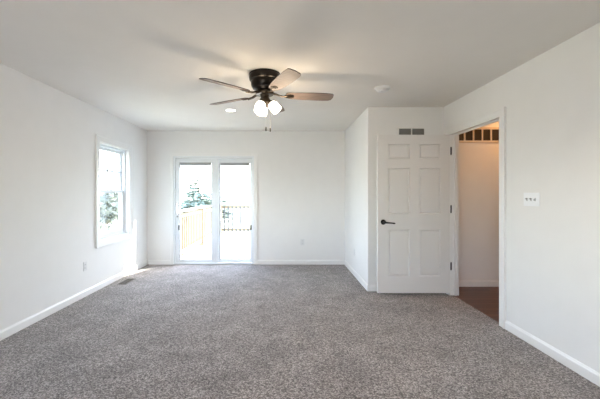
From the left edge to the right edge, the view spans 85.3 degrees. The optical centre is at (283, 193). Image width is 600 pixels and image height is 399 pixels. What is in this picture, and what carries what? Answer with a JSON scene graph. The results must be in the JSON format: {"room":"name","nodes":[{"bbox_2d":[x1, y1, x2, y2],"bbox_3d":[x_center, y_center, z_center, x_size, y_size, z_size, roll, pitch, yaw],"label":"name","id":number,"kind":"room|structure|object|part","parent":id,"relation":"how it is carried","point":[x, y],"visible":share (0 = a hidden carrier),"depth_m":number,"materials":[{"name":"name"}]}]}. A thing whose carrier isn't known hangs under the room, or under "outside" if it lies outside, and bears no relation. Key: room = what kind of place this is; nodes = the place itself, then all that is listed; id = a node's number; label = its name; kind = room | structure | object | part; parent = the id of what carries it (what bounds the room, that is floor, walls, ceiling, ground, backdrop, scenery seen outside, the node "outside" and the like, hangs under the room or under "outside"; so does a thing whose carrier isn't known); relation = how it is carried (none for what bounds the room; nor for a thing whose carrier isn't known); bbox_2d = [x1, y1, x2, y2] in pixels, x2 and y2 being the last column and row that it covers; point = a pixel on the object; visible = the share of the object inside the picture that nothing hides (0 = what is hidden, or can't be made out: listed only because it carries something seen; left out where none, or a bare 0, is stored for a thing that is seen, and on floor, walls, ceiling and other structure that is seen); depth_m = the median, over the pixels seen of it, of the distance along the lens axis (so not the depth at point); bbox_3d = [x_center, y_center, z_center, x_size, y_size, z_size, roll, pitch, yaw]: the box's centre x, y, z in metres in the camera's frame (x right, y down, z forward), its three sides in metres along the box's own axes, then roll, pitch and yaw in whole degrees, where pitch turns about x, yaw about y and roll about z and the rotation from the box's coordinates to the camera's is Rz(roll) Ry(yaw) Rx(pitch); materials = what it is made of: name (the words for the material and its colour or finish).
{"room":"empty bedroom","nodes":[
{"label":"empty bedroom","id":0,"kind":"room"},
{"bbox_2d":[0,63,146,330],"bbox_3d":[-2.580,0.067,2.150,0.160,2.440,7.900,0,0,0],"label":"wall","id":1,"kind":"structure","parent":0,"point":[47,134],"depth_m":3.49,"materials":[{"name":"paint"}]},
{"bbox_2d":[0,260,147,340],"bbox_3d":[-2.493,1.246,2.170,0.014,0.083,7.540,0,0,0],"label":"baseboard","id":2,"kind":"structure","parent":1,"relation":"attached to","point":[26,322],"depth_m":3.63,"materials":[{"name":"white paint"}]},
{"bbox_2d":[83,261,86,270],"bbox_3d":[-2.495,0.907,4.080,0.008,0.114,0.070,0,0,0],"label":"wall outlet","id":3,"kind":"object","parent":1,"relation":"attached to","point":[84,263],"visible":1,"depth_m":4.07,"materials":[{"name":"white plastic"}]},
{"bbox_2d":[95,134,132,248],"bbox_3d":[-2.489,-0.035,4.815,0.022,1.515,1.020,0,0,0],"label":"trim","id":4,"kind":"structure","parent":1,"relation":"attached to","point":[98,138],"depth_m":4.52,"materials":[{"name":"white paint"}]},
{"bbox_2d":[100,142,128,240],"bbox_3d":[-2.578,-0.035,4.815,0.160,1.355,0.860,0,0,0],"label":"window","id":5,"kind":"structure","parent":1,"relation":"in","point":[123,154],"depth_m":5.17,"materials":[{"name":"white paint"}]},
{"bbox_3d":[-2.620,-0.344,4.815,0.030,0.654,0.776,0,0,0],"label":"sash","id":6,"kind":"part","parent":5,"relation":"part of","materials":[{"name":"clear glass"}]},
{"bbox_3d":[-2.584,0.270,4.815,0.032,0.656,0.776,0,0,0],"label":"sash","id":7,"kind":"part","parent":5,"relation":"part of","materials":[{"name":"clear glass"}]},
{"bbox_2d":[147,131,344,259],"bbox_3d":[-0.637,0.067,6.020,3.725,2.440,0.160,0,0,0],"label":"wall","id":8,"kind":"structure","parent":0,"point":[301,174],"depth_m":5.94,"materials":[{"name":"paint"}]},
{"bbox_2d":[148,260,169,264],"bbox_3d":[-2.283,1.246,5.933,0.406,0.083,0.014,0,0,0],"label":"baseboard","id":9,"kind":"structure","parent":8,"relation":"attached to","point":[150,262],"depth_m":5.92,"materials":[{"name":"white paint"}]},
{"bbox_2d":[180,163,210,166],"bbox_3d":[-1.621,-0.530,5.968,0.569,0.080,0.013,0,0,0],"label":"raised blind","id":10,"kind":"object","parent":8,"relation":"attached to","point":[180,163],"depth_m":5.96,"materials":[{"name":"grey"}]},
{"bbox_2d":[173,156,253,263],"bbox_3d":[-1.285,0.297,5.982,1.470,1.980,0.175,0,0,0],"label":"door","id":11,"kind":"structure","parent":8,"relation":"in","point":[216,162],"depth_m":5.96,"materials":[{"name":"white plastic"}]},
{"bbox_3d":[-1.951,0.272,5.928,0.036,0.230,0.066,0,0,0],"label":"pull handle","id":12,"kind":"part","parent":11,"relation":"part of","materials":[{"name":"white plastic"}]},
{"bbox_3d":[-1.595,0.302,5.979,0.780,1.910,0.038,0,0,0],"label":"sliding panel","id":13,"kind":"part","parent":11,"relation":"part of","materials":[{"name":"clear glass"}]},
{"bbox_3d":[-0.943,0.302,6.029,0.715,1.910,0.038,0,0,0],"label":"fixed panel","id":14,"kind":"part","parent":11,"relation":"part of","materials":[{"name":"clear glass"}]},
{"bbox_2d":[170,153,256,264],"bbox_3d":[-1.285,0.268,5.929,1.586,2.038,0.022,0,0,0],"label":"trim","id":15,"kind":"structure","parent":8,"relation":"attached to","point":[171,154],"depth_m":5.92,"materials":[{"name":"white paint"}]},
{"bbox_2d":[221,163,249,167],"bbox_3d":[-0.902,-0.530,6.019,0.537,0.080,0.013,0,0,0],"label":"raised blind","id":16,"kind":"object","parent":8,"relation":"attached to","point":[223,165],"depth_m":6.01,"materials":[{"name":"grey"}]},
{"bbox_2d":[257,260,343,264],"bbox_3d":[0.305,1.246,5.933,1.591,0.083,0.014,0,0,0],"label":"baseboard","id":17,"kind":"structure","parent":8,"relation":"attached to","point":[259,262],"depth_m":5.92,"materials":[{"name":"white paint"}]},
{"bbox_2d":[0,264,599,398],"bbox_3d":[0.650,1.347,2.150,6.700,0.120,7.900,0,0,0],"label":"floor","id":18,"kind":"structure","parent":0,"point":[175,331],"depth_m":2.76,"materials":[{"name":"carpet"}]},
{"bbox_2d":[119,279,134,283],"bbox_3d":[-2.305,1.283,4.770,0.120,0.008,0.300,0,0,0],"label":"floor vent","id":19,"kind":"object","parent":18,"relation":"in","point":[126,281],"visible":1,"depth_m":4.75,"materials":[{"name":"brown metal"}]},
{"bbox_2d":[0,0,599,130],"bbox_3d":[0.650,-1.213,2.150,6.700,0.120,7.900,0,0,0],"label":"ceiling","id":20,"kind":"structure","parent":0,"point":[141,63],"depth_m":2.58,"materials":[{"name":"paint"}]},
{"bbox_2d":[225,108,236,111],"bbox_3d":[-0.730,-1.148,4.460,0.168,0.008,0.168,0,0,0],"label":"recessed light","id":21,"kind":"object","parent":20,"relation":"in","point":[228,109],"visible":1,"depth_m":4.47,"materials":[{"name":"white plastic"}]},
{"bbox_2d":[199,68,333,131],"bbox_3d":[-0.150,-0.871,3.145,1.267,0.563,1.286,0,0,0],"label":"ceiling fan","id":22,"kind":"object","parent":20,"relation":"hanging from","point":[264,81],"visible":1,"depth_m":3.04,"materials":[{"name":"black wood"}]},
{"bbox_3d":[-0.508,-0.953,2.837,0.472,0.038,0.136,0,0,-42],"label":"blade","id":23,"kind":"part","parent":22,"relation":"part of","materials":[{"name":"grey wood"}]},
{"bbox_3d":[-0.564,-0.953,3.346,0.472,0.038,0.136,0,0,30],"label":"blade","id":24,"kind":"part","parent":22,"relation":"part of","materials":[{"name":"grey wood"}]},
{"bbox_3d":[-0.228,-0.818,3.069,0.108,0.123,0.113,0,0,0],"label":"lamp shade","id":25,"kind":"part","parent":22,"relation":"part of","materials":[{"name":"white glass"}]},
{"bbox_3d":[-0.216,-0.818,3.197,0.106,0.123,0.115,0,0,0],"label":"lamp shade","id":26,"kind":"part","parent":22,"relation":"part of","materials":[{"name":"white glass"}]},
{"bbox_3d":[-0.087,-0.831,3.121,0.127,0.128,0.102,0,0,0],"label":"lamp shade","id":27,"kind":"part","parent":22,"relation":"part of","materials":[{"name":"white glass"}]},
{"bbox_3d":[-0.096,-0.953,3.557,0.136,0.038,0.472,0,0,12],"label":"blade","id":28,"kind":"part","parent":22,"relation":"part of","materials":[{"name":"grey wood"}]},
{"bbox_3d":[-0.006,-0.953,2.732,0.136,0.038,0.472,0,0,-24],"label":"blade","id":29,"kind":"part","parent":22,"relation":"part of","materials":[{"name":"grey wood"}]},
{"bbox_3d":[0.248,-0.953,3.177,0.472,0.038,0.136,0,0,-6],"label":"blade","id":30,"kind":"part","parent":22,"relation":"part of","materials":[{"name":"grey wood"}]},
{"bbox_2d":[375,85,389,92],"bbox_3d":[1.070,-1.130,3.530,0.166,0.046,0.166,0,0,0],"label":"smoke detector","id":31,"kind":"object","parent":20,"relation":"attached to","point":[384,88],"visible":1,"depth_m":3.48,"materials":[{"name":"white plastic"}]},
{"bbox_2d":[345,110,365,281],"bbox_3d":[1.170,0.067,5.180,0.110,2.440,1.520,0,0,0],"label":"wall","id":32,"kind":"structure","parent":0,"point":[355,134],"depth_m":5.00,"materials":[{"name":"paint"}]},
{"bbox_2d":[344,260,367,290],"bbox_3d":[1.108,1.246,5.118,0.014,0.083,1.644,0,0,0],"label":"baseboard","id":33,"kind":"structure","parent":32,"relation":"attached to","point":[364,284],"depth_m":4.93,"materials":[{"name":"white paint"}]},
{"bbox_2d":[366,107,443,284],"bbox_3d":[1.617,0.067,4.365,1.005,2.440,0.110,0,0,0],"label":"wall","id":34,"kind":"structure","parent":0,"point":[379,120],"depth_m":4.31,"materials":[{"name":"paint"}]},
{"bbox_2d":[368,285,376,290],"bbox_3d":[1.617,1.246,4.303,1.005,0.083,0.014,0,0,0],"label":"baseboard","id":35,"kind":"structure","parent":34,"relation":"attached to","point":[370,287],"depth_m":4.30,"materials":[{"name":"white paint"}]},
{"bbox_2d":[398,127,424,134],"bbox_3d":[1.688,-0.791,4.304,0.367,0.187,0.012,0,0,0],"label":"air vent","id":36,"kind":"object","parent":34,"relation":"in","point":[401,130],"visible":0.55,"depth_m":4.30,"materials":[{"name":"white metal"}]},
{"bbox_3d":[1.602,-0.791,4.304,0.158,0.151,0.012,0,0,0],"label":"louver panel","id":37,"kind":"part","parent":36,"relation":"part of","materials":[{"name":"grey metal"}]},
{"bbox_3d":[1.776,-0.791,4.304,0.157,0.151,0.012,0,0,0],"label":"louver panel","id":38,"kind":"part","parent":36,"relation":"part of","materials":[{"name":"grey metal"}]},
{"bbox_2d":[459,121,498,279],"bbox_3d":[3.103,0.117,4.590,1.795,2.540,0.120,0,0,0],"label":"wall","id":39,"kind":"structure","parent":0,"point":[478,162],"depth_m":4.53,"materials":[{"name":"paint"}]},
{"bbox_2d":[459,127,498,142],"bbox_3d":[2.880,-0.821,4.519,1.240,0.215,0.022,0,0,0],"label":"air vent","id":40,"kind":"object","parent":39,"relation":"in","point":[482,134],"visible":0.26,"depth_m":4.52,"materials":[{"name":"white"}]},
{"bbox_3d":[2.880,-0.819,4.518,1.180,0.139,0.007,0,0,0],"label":"louver panel","id":41,"kind":"part","parent":40,"relation":"part of","materials":[{"name":"brown"}]},
{"bbox_2d":[459,280,498,286],"bbox_3d":[3.053,1.246,4.519,1.695,0.083,0.022,0,0,0],"label":"baseboard","id":42,"kind":"structure","parent":39,"relation":"attached to","point":[462,283],"depth_m":4.51,"materials":[{"name":"white paint"}]},
{"bbox_2d":[444,22,599,372],"bbox_3d":[2.163,0.067,1.365,0.085,2.440,6.330,0,0,0],"label":"wall","id":43,"kind":"structure","parent":0,"point":[551,100],"depth_m":2.57,"materials":[{"name":"paint"}]},
{"bbox_2d":[377,135,451,292],"bbox_3d":[1.659,0.253,4.116,0.937,2.012,0.098,0,0,0],"label":"door","id":44,"kind":"structure","parent":43,"relation":"in","point":[414,209],"depth_m":4.13,"materials":[{"name":"white paint"}]},
{"bbox_2d":[458,135,458,294],"bbox_3d":[2.216,0.227,3.652,0.022,2.120,1.105,0,0,0],"label":"trim","id":45,"kind":"structure","parent":43,"relation":"attached to","point":[458,135],"depth_m":4.12,"materials":[{"name":"white paint"}]},
{"bbox_2d":[446,107,505,328],"bbox_3d":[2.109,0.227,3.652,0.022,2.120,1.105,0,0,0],"label":"trim","id":46,"kind":"structure","parent":43,"relation":"attached to","point":[500,113],"depth_m":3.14,"materials":[{"name":"white paint"}]},
{"bbox_2d":[524,193,538,206],"bbox_3d":[2.109,0.046,2.781,0.020,0.115,0.173,0,0,0],"label":"light switch","id":47,"kind":"object","parent":43,"relation":"attached to","point":[530,199],"visible":1,"depth_m":2.78,"materials":[{"name":"white plastic"}]},
{"bbox_2d":[505,320,599,386],"bbox_3d":[2.113,1.246,0.750,0.014,0.083,4.700,0,0,0],"label":"baseboard","id":48,"kind":"structure","parent":43,"relation":"attached to","point":[576,366],"depth_m":2.51,"materials":[{"name":"white paint"}]},
{"bbox_3d":[-1.030,1.559,8.860,2.660,0.255,5.500,0,0,0],"label":"rim","id":49,"kind":"object","parent":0,"visible":0},
{"bbox_2d":[180,233,249,258],"bbox_3d":[-1.020,1.407,8.855,2.640,0.040,5.490,0,0,0],"label":"deck","id":50,"kind":"object","parent":49,"relation":"on","point":[233,245],"visible":0.14,"depth_m":8.27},
{"bbox_2d":[180,204,221,255],"bbox_3d":[-2.240,0.867,8.850,0.140,1.039,5.140,0,0,0],"label":"deck railing","id":51,"kind":"object","parent":50,"relation":"on","point":[195,226],"visible":0.48,"depth_m":8.06,"materials":[{"name":"brown wood"}]},
{"bbox_3d":[-2.240,1.262,8.850,0.040,0.090,4.910,0,0,0],"label":"rail","id":52,"kind":"part","parent":51,"relation":"part of","materials":[{"name":"brown wood"}]},
{"bbox_3d":[-2.240,0.367,8.850,0.140,0.040,5.120,0,0,0],"label":"rail","id":53,"kind":"part","parent":51,"relation":"part of","materials":[{"name":"brown wood"}]},
{"bbox_3d":[-2.240,0.886,8.850,0.140,0.999,0.140,0,0,0],"label":"post","id":54,"kind":"part","parent":51,"relation":"part of","materials":[{"name":"brown wood"}]},
{"bbox_2d":[221,204,249,232],"bbox_3d":[-1.020,0.867,11.500,2.580,1.039,0.140,0,0,0],"label":"deck railing","id":55,"kind":"object","parent":50,"relation":"on","point":[224,229],"visible":0.34,"depth_m":11.48,"materials":[{"name":"brown wood"}]},
{"bbox_3d":[-1.020,1.262,11.500,2.350,0.090,0.040,0,0,0],"label":"rail","id":56,"kind":"part","parent":55,"relation":"part of","materials":[{"name":"brown wood"}]},
{"label":"outside","id":57,"kind":"structure","parent":0,"visible":0},
{"bbox_2d":[100,200,249,232],"bbox_3d":[-10.000,2.337,63.100,100.000,0.100,113.800,0,0,0],"label":"ground","id":58,"kind":"structure","parent":57,"point":[115,226],"depth_m":28.05,"materials":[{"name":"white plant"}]},
{"bbox_2d":[100,185,118,232],"bbox_3d":[-8.055,0.825,14.775,2.593,2.925,2.231,0,0,0],"label":"bush","id":59,"kind":"object","parent":58,"relation":"on","point":[109,205],"visible":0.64,"depth_m":14.34,"materials":[{"name":"green plant"}]},
{"bbox_2d":[180,185,207,212],"bbox_3d":[-8.786,0.544,30.941,3.988,3.498,3.992,0,0,0],"label":"fir tree","id":60,"kind":"object","parent":58,"relation":"on","point":[186,199],"visible":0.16,"depth_m":30.63,"materials":[{"name":"green plant"}]},
{"bbox_2d":[180,167,223,222],"bbox_3d":[-5.735,0.226,21.521,3.926,4.122,3.872,0,0,0],"label":"fir tree","id":61,"kind":"object","parent":58,"relation":"on","point":[195,196],"visible":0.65,"depth_m":21.25,"materials":[{"name":"green plant"}]},
{"bbox_2d":[209,189,235,220],"bbox_3d":[-5.496,0.779,26.930,3.818,3.193,3.601,0,0,0],"label":"fir tree","id":62,"kind":"object","parent":58,"relation":"on","point":[223,199],"visible":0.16,"depth_m":26.82,"materials":[{"name":"green plant"}]}
]}

